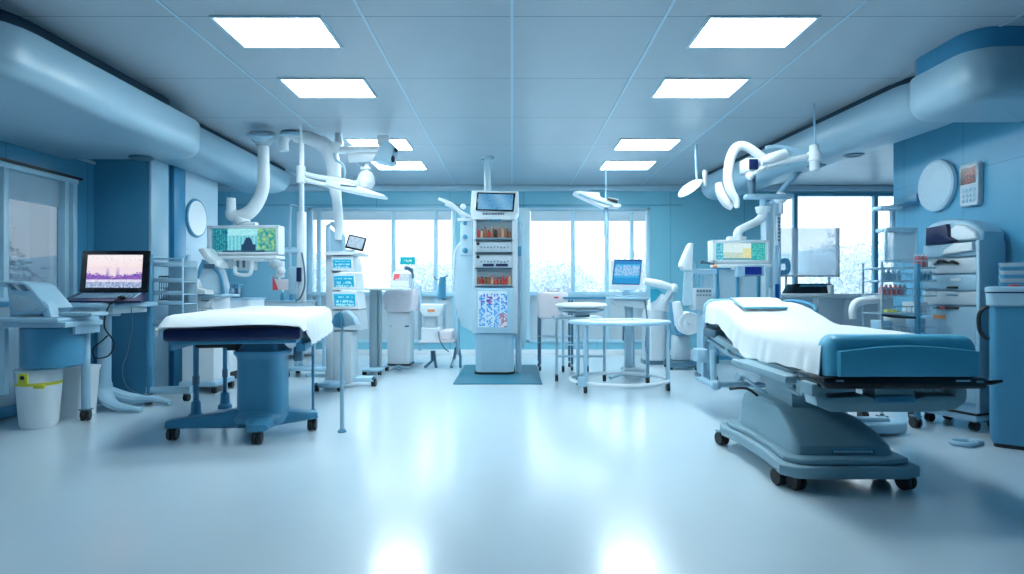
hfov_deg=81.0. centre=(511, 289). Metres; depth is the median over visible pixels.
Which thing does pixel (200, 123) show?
trim
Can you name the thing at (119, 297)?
cable
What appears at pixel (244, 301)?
sideboard
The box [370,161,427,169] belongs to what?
recessed light
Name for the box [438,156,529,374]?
tower
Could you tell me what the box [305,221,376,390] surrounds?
tower
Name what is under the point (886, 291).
vial
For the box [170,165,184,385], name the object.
trim
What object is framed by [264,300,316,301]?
countertop
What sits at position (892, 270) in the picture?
vial
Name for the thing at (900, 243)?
shelf
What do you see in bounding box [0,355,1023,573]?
floor
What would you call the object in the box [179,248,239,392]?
workstation
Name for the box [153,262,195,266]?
shelf
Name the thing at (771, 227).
pendant
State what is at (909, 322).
carton
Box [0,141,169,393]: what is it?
wall
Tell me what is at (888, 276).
vial
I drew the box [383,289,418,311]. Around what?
towel
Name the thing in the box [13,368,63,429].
waste bin
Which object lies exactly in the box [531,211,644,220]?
roller blind
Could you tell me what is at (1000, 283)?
tray
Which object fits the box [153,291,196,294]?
shelf
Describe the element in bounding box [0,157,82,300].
window
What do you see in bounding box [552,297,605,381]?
trolley
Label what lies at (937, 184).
disc
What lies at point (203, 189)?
wall panel
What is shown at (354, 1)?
trim
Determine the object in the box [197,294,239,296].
countertop
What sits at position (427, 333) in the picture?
box
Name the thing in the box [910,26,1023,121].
ceiling bulkhead
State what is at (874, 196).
window
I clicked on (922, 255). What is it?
vial
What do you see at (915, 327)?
wire shelf
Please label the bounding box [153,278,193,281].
shelf
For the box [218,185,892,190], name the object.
trim
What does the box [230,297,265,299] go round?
countertop
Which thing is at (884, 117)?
duct
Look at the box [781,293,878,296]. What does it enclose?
countertop
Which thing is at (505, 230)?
bottle
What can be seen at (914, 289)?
wire shelf
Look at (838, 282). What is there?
tree
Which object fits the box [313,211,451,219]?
roller blind
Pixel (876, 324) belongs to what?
carton
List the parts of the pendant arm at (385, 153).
arm, post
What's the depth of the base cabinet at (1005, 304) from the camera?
4.34 m
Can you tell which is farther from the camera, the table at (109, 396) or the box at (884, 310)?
the table at (109, 396)
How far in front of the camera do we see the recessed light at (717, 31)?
4.25 m
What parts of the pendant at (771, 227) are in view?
slotted rail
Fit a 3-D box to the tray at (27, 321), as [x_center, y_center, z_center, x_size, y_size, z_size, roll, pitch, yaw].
[-3.880,0.265,5.070,0.540,0.080,0.500,0,0,0]
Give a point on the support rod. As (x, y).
(313, 345)
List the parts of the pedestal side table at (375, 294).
leg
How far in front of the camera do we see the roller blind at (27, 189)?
5.80 m
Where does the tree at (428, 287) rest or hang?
on the ground
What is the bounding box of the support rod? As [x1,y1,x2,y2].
[310,345,315,409]
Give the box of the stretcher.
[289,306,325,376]
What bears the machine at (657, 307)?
on the floor
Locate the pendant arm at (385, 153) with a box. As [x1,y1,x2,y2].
[278,130,397,239]
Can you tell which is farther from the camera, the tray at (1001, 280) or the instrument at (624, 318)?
the instrument at (624, 318)
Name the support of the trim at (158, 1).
attached to the ceiling
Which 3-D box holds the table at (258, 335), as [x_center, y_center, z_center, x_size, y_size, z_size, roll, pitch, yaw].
[-2.294,0.657,5.367,1.185,0.986,2.044,0,0,-12]
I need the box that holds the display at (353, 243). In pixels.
[345,234,366,251]
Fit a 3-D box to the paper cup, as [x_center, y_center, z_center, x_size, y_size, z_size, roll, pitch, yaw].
[4.906,-0.012,9.240,0.100,0.130,0.100,0,0,0]
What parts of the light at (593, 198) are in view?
lamp arm, hanging rod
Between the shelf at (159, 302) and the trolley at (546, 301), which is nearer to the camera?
the shelf at (159, 302)
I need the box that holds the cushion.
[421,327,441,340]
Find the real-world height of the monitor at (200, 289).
0.180 m
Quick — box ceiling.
[0,0,1023,184]
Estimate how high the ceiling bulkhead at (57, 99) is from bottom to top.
0.527 m
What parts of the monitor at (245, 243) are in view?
grab handle, arm plate, arm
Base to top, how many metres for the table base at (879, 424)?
0.110 m
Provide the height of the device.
0.208 m
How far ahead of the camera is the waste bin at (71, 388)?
5.38 m
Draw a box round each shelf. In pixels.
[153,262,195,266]
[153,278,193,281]
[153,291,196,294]
[156,301,196,304]
[325,252,368,256]
[606,297,649,299]
[863,260,936,269]
[863,273,936,281]
[863,288,936,296]
[863,306,936,314]
[871,206,902,210]
[875,210,917,262]
[883,326,936,333]
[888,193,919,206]
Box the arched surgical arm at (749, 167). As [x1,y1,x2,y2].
[715,103,820,209]
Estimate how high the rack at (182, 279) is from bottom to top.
1.520 m
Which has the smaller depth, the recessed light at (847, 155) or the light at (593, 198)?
the recessed light at (847, 155)
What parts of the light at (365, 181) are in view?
lamp plate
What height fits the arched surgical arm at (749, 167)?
1.044 m
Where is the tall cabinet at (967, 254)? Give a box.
[923,219,1004,430]
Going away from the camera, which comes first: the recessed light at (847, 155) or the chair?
the recessed light at (847, 155)
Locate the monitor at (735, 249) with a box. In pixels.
[700,175,793,276]
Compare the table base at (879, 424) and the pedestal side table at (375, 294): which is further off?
the pedestal side table at (375, 294)
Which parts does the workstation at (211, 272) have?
drawer, drawer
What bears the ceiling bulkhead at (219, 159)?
attached to the ceiling
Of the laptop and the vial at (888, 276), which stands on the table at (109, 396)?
the laptop
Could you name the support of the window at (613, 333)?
in the wall at (699, 220)
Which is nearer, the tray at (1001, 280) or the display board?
the tray at (1001, 280)
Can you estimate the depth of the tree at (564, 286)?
22.48 m
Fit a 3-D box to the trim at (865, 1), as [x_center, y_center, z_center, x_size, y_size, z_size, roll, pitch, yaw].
[2.250,-1.837,3.795,0.020,0.006,13.590,0,0,0]
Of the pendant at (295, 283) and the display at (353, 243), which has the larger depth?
the pendant at (295, 283)
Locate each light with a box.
[209,15,342,48]
[277,78,377,97]
[296,122,387,199]
[345,139,413,149]
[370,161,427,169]
[572,162,620,237]
[599,161,657,169]
[613,139,682,149]
[650,78,750,97]
[686,15,820,48]
[843,153,864,157]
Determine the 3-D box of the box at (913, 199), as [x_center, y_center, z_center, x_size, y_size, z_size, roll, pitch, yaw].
[4.020,-0.920,6.190,0.160,0.100,0.380,0,0,0]
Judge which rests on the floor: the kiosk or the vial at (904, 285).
the kiosk
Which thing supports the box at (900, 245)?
attached to the wire rack at (900, 243)
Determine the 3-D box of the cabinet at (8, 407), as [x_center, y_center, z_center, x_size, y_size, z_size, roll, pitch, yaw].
[-4.510,0.625,5.190,0.060,1.050,1.180,0,0,0]
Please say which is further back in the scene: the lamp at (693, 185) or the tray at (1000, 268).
the lamp at (693, 185)
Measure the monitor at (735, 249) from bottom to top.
1.307 m
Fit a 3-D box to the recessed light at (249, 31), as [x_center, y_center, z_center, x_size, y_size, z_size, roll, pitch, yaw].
[-1.655,-1.833,4.280,0.754,0.011,0.524,0,0,0]
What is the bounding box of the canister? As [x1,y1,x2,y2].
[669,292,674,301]
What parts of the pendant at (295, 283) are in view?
arm, tube frame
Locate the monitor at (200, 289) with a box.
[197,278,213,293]
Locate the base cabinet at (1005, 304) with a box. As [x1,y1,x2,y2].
[976,286,1023,449]
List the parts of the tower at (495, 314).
control panel, control panel, chart door, screen frame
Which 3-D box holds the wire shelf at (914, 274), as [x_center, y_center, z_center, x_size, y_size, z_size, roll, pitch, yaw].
[3.308,-0.104,5.135,0.457,0.072,0.280,0,0,0]
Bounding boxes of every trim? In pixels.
[77,159,95,164]
[149,159,167,385]
[155,0,383,184]
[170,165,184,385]
[200,123,295,174]
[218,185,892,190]
[218,205,681,205]
[353,0,454,184]
[510,0,513,184]
[570,0,675,184]
[640,0,868,184]
[891,12,1023,84]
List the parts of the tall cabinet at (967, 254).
drawer handle, drawer handle, drawer, drawer, drawer, drawer, drawer, drawer handle, drawer, panel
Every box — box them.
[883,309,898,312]
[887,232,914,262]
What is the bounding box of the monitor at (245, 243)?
[207,130,284,276]
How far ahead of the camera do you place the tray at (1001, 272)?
4.43 m
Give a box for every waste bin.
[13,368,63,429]
[60,364,100,417]
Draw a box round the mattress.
[818,334,978,376]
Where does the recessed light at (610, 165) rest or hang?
in the ceiling
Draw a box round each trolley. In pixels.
[537,292,572,370]
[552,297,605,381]
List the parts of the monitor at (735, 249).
arm plate, bracket stem, arm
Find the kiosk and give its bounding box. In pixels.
[387,271,413,370]
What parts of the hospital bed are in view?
headboard, head frame, brake lever, rail, grab rail, plate, name plate, latch plate, rail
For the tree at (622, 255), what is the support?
on the ground
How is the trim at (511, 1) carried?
attached to the ceiling
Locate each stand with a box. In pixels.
[332,310,359,432]
[663,301,696,369]
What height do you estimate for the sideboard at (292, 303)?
0.895 m
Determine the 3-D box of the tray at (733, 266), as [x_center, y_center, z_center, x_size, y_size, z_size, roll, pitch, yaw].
[2.555,-0.258,6.715,0.610,0.063,0.230,0,0,0]
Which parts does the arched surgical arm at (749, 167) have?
knob, joint post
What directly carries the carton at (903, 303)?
on the wire rack at (900, 243)
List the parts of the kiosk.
touch panel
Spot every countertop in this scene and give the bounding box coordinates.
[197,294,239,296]
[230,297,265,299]
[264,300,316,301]
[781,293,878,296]
[781,293,892,327]
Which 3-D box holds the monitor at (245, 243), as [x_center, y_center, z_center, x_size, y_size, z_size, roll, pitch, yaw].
[-3.118,-0.994,6.902,0.868,1.692,0.595,0,0,0]
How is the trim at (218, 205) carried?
attached to the wall at (699, 220)
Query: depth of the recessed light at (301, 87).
5.43 m
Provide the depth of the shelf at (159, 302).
6.09 m
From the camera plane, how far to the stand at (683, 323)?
8.62 m
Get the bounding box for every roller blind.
[9,169,58,207]
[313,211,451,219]
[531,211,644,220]
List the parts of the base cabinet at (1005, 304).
handle, lid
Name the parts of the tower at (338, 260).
tube handle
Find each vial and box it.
[880,269,885,279]
[884,284,888,294]
[886,269,890,279]
[888,284,892,294]
[891,269,895,279]
[893,284,897,294]
[896,269,900,279]
[897,284,901,294]
[902,284,905,294]
[921,254,924,266]
[928,270,931,279]
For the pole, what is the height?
1.656 m
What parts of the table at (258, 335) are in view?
support leg, support leg, mattress, table frame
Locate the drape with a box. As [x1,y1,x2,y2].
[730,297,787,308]
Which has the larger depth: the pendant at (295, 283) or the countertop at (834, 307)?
the countertop at (834, 307)
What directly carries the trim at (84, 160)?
attached to the wall at (112, 194)
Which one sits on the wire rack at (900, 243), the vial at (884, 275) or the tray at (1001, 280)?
the vial at (884, 275)
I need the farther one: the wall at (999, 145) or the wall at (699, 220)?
the wall at (699, 220)
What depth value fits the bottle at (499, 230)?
8.05 m
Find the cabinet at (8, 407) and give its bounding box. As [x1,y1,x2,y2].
[0,301,43,418]
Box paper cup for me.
[827,285,833,292]
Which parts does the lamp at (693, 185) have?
handle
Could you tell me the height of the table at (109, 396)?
1.038 m
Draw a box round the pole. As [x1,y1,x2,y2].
[400,257,422,364]
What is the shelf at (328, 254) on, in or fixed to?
attached to the tower at (338, 260)
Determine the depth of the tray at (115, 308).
5.51 m
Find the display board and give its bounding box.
[781,228,839,286]
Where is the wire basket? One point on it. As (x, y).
(165, 297)
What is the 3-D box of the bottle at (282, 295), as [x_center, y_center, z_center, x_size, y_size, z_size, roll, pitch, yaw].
[-3.858,0.080,10.100,0.076,0.190,0.076,0,0,0]
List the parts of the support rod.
rod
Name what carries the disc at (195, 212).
attached to the wall at (112, 194)
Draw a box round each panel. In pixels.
[185,170,217,281]
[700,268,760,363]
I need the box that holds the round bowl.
[545,288,559,291]
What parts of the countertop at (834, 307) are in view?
door, door, door, door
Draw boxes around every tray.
[0,316,102,327]
[68,301,157,313]
[218,255,284,261]
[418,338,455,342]
[710,264,771,269]
[942,242,974,254]
[998,263,1023,266]
[998,267,1023,270]
[998,270,1023,274]
[998,274,1023,278]
[998,278,1023,282]
[998,282,1023,285]
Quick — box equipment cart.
[0,281,107,420]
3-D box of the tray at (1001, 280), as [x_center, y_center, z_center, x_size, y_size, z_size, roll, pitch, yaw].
[3.800,-0.070,4.500,0.234,0.028,0.254,0,0,38]
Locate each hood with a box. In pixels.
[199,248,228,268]
[928,219,1003,242]
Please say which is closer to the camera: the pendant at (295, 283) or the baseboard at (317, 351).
the pendant at (295, 283)
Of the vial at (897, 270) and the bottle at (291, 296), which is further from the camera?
the bottle at (291, 296)
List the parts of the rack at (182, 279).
post, frame, panel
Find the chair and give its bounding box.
[418,275,461,367]
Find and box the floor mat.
[453,365,541,383]
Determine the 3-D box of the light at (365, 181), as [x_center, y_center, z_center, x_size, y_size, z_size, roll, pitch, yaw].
[-1.873,-1.438,6.580,0.996,0.864,0.240,0,0,0]
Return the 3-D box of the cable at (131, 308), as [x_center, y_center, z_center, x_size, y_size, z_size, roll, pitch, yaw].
[-3.661,0.615,5.876,0.131,0.898,0.357,0,0,3]
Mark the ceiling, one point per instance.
(573, 60)
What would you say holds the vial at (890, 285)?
on the wire rack at (900, 243)
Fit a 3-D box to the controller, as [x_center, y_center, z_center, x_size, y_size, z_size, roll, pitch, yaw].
[4.069,-0.935,5.320,0.062,0.380,0.220,0,0,0]
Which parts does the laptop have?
screen lid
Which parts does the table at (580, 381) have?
leg, leg, ring rail, leg, leg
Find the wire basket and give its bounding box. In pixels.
[159,276,168,299]
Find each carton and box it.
[871,320,890,329]
[883,316,905,331]
[902,302,926,312]
[906,318,925,331]
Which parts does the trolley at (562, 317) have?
leg, leg, frame, rail, leg, leg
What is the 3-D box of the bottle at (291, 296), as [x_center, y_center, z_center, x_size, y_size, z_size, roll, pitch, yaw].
[-3.708,0.080,10.100,0.076,0.190,0.076,0,0,0]
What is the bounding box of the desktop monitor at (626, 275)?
[609,259,643,296]
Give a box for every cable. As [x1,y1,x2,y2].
[92,296,125,358]
[122,308,155,395]
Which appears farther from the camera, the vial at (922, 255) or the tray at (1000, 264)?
the vial at (922, 255)
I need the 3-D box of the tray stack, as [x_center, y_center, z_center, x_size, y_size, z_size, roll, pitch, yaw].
[3.800,-0.114,4.500,0.234,0.174,0.254,0,0,38]
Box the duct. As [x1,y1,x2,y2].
[701,76,952,199]
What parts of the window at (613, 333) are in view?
panel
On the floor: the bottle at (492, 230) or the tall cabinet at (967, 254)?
the tall cabinet at (967, 254)
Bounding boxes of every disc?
[185,198,206,237]
[555,302,607,316]
[918,159,956,211]
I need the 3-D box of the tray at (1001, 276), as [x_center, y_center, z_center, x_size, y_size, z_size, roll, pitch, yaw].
[3.800,-0.100,4.500,0.234,0.028,0.254,0,0,38]
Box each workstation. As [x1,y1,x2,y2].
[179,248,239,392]
[606,297,649,379]
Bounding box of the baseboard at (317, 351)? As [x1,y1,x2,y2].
[289,349,692,354]
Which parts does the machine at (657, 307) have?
jointed arm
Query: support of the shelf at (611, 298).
attached to the workstation at (629, 303)
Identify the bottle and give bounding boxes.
[280,290,284,299]
[289,294,293,299]
[491,226,493,237]
[498,226,500,237]
[504,226,507,237]
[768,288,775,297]
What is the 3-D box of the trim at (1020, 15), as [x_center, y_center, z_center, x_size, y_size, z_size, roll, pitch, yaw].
[3.400,-1.837,3.795,0.020,0.006,13.590,0,0,0]
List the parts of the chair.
frame post, leg, leg, box seat, leg, frame post, leg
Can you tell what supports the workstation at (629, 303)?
on the floor
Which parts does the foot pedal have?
pedal stem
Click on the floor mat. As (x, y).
(530, 374)
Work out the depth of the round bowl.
8.62 m
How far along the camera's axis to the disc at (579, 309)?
7.57 m
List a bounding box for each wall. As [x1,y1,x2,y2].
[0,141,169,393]
[218,191,892,348]
[893,121,1023,422]
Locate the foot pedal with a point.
(961, 442)
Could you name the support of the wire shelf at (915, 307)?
attached to the wire rack at (900, 243)
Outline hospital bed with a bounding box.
[693,299,1002,489]
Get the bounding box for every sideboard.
[230,297,265,307]
[264,300,316,353]
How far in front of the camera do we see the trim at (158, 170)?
6.75 m
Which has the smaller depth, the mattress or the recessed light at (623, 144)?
the mattress
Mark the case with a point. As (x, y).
(790, 288)
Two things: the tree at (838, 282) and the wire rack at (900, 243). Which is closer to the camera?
the wire rack at (900, 243)
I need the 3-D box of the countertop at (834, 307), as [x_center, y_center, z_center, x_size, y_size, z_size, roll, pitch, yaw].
[5.239,0.602,9.630,2.325,1.096,0.740,0,0,0]
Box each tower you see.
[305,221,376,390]
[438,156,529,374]
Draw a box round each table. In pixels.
[68,301,172,411]
[155,306,332,443]
[353,288,410,374]
[568,318,670,392]
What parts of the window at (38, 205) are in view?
pane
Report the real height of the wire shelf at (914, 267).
0.072 m
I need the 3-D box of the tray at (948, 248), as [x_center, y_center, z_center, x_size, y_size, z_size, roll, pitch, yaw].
[3.707,-0.344,4.987,0.040,0.097,0.253,0,0,-19]
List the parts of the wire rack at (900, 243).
post, post, post, post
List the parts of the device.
lid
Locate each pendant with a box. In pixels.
[269,140,305,301]
[759,172,801,299]
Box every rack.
[144,254,196,403]
[848,206,936,427]
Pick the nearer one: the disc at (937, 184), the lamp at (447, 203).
the disc at (937, 184)
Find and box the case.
[782,284,833,292]
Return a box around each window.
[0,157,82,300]
[307,208,455,342]
[526,208,649,342]
[770,193,892,292]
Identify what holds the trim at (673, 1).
attached to the ceiling
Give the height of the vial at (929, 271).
0.085 m
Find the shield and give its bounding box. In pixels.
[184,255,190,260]
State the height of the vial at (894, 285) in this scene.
0.090 m
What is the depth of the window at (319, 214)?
10.60 m
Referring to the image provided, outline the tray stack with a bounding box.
[998,263,1023,285]
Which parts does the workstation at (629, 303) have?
post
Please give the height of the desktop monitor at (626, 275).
0.491 m
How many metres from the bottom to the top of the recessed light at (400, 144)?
0.011 m
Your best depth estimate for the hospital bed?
3.51 m
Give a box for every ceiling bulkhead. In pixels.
[0,9,199,160]
[156,123,289,192]
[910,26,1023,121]
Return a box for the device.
[230,284,243,297]
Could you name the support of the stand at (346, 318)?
on the floor
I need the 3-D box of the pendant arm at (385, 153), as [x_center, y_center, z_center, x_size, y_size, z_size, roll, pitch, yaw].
[-2.011,-1.360,6.971,1.435,1.555,0.302,0,0,2]
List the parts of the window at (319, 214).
panel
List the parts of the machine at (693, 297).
upright panel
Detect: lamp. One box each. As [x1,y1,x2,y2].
[438,198,472,220]
[678,145,706,196]
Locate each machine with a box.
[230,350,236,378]
[641,278,677,364]
[678,243,717,379]
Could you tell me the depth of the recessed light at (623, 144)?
7.55 m
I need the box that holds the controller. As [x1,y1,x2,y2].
[960,161,982,206]
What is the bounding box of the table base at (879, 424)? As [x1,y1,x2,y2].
[854,416,906,434]
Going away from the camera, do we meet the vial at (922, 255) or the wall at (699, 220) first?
the vial at (922, 255)
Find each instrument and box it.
[590,318,639,320]
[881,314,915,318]
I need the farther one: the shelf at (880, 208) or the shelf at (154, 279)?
the shelf at (154, 279)
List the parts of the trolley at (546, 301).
leg, leg, leg, leg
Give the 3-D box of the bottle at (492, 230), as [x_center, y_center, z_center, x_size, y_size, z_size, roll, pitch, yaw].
[-0.266,-0.779,8.072,0.044,0.152,0.042,0,0,0]
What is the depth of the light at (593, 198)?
8.48 m
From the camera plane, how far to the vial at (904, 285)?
5.04 m
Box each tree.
[380,258,451,291]
[530,257,603,291]
[598,246,644,291]
[791,230,892,292]
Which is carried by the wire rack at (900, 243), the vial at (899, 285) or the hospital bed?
the vial at (899, 285)
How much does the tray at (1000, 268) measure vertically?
0.028 m
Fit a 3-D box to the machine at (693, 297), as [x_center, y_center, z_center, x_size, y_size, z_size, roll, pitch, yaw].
[2.397,0.273,7.800,0.468,1.753,0.400,0,0,0]
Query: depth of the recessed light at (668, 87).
5.43 m
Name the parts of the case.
case panel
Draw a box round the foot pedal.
[948,438,983,446]
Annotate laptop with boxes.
[66,251,150,302]
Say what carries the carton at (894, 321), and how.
on the wire rack at (900, 243)

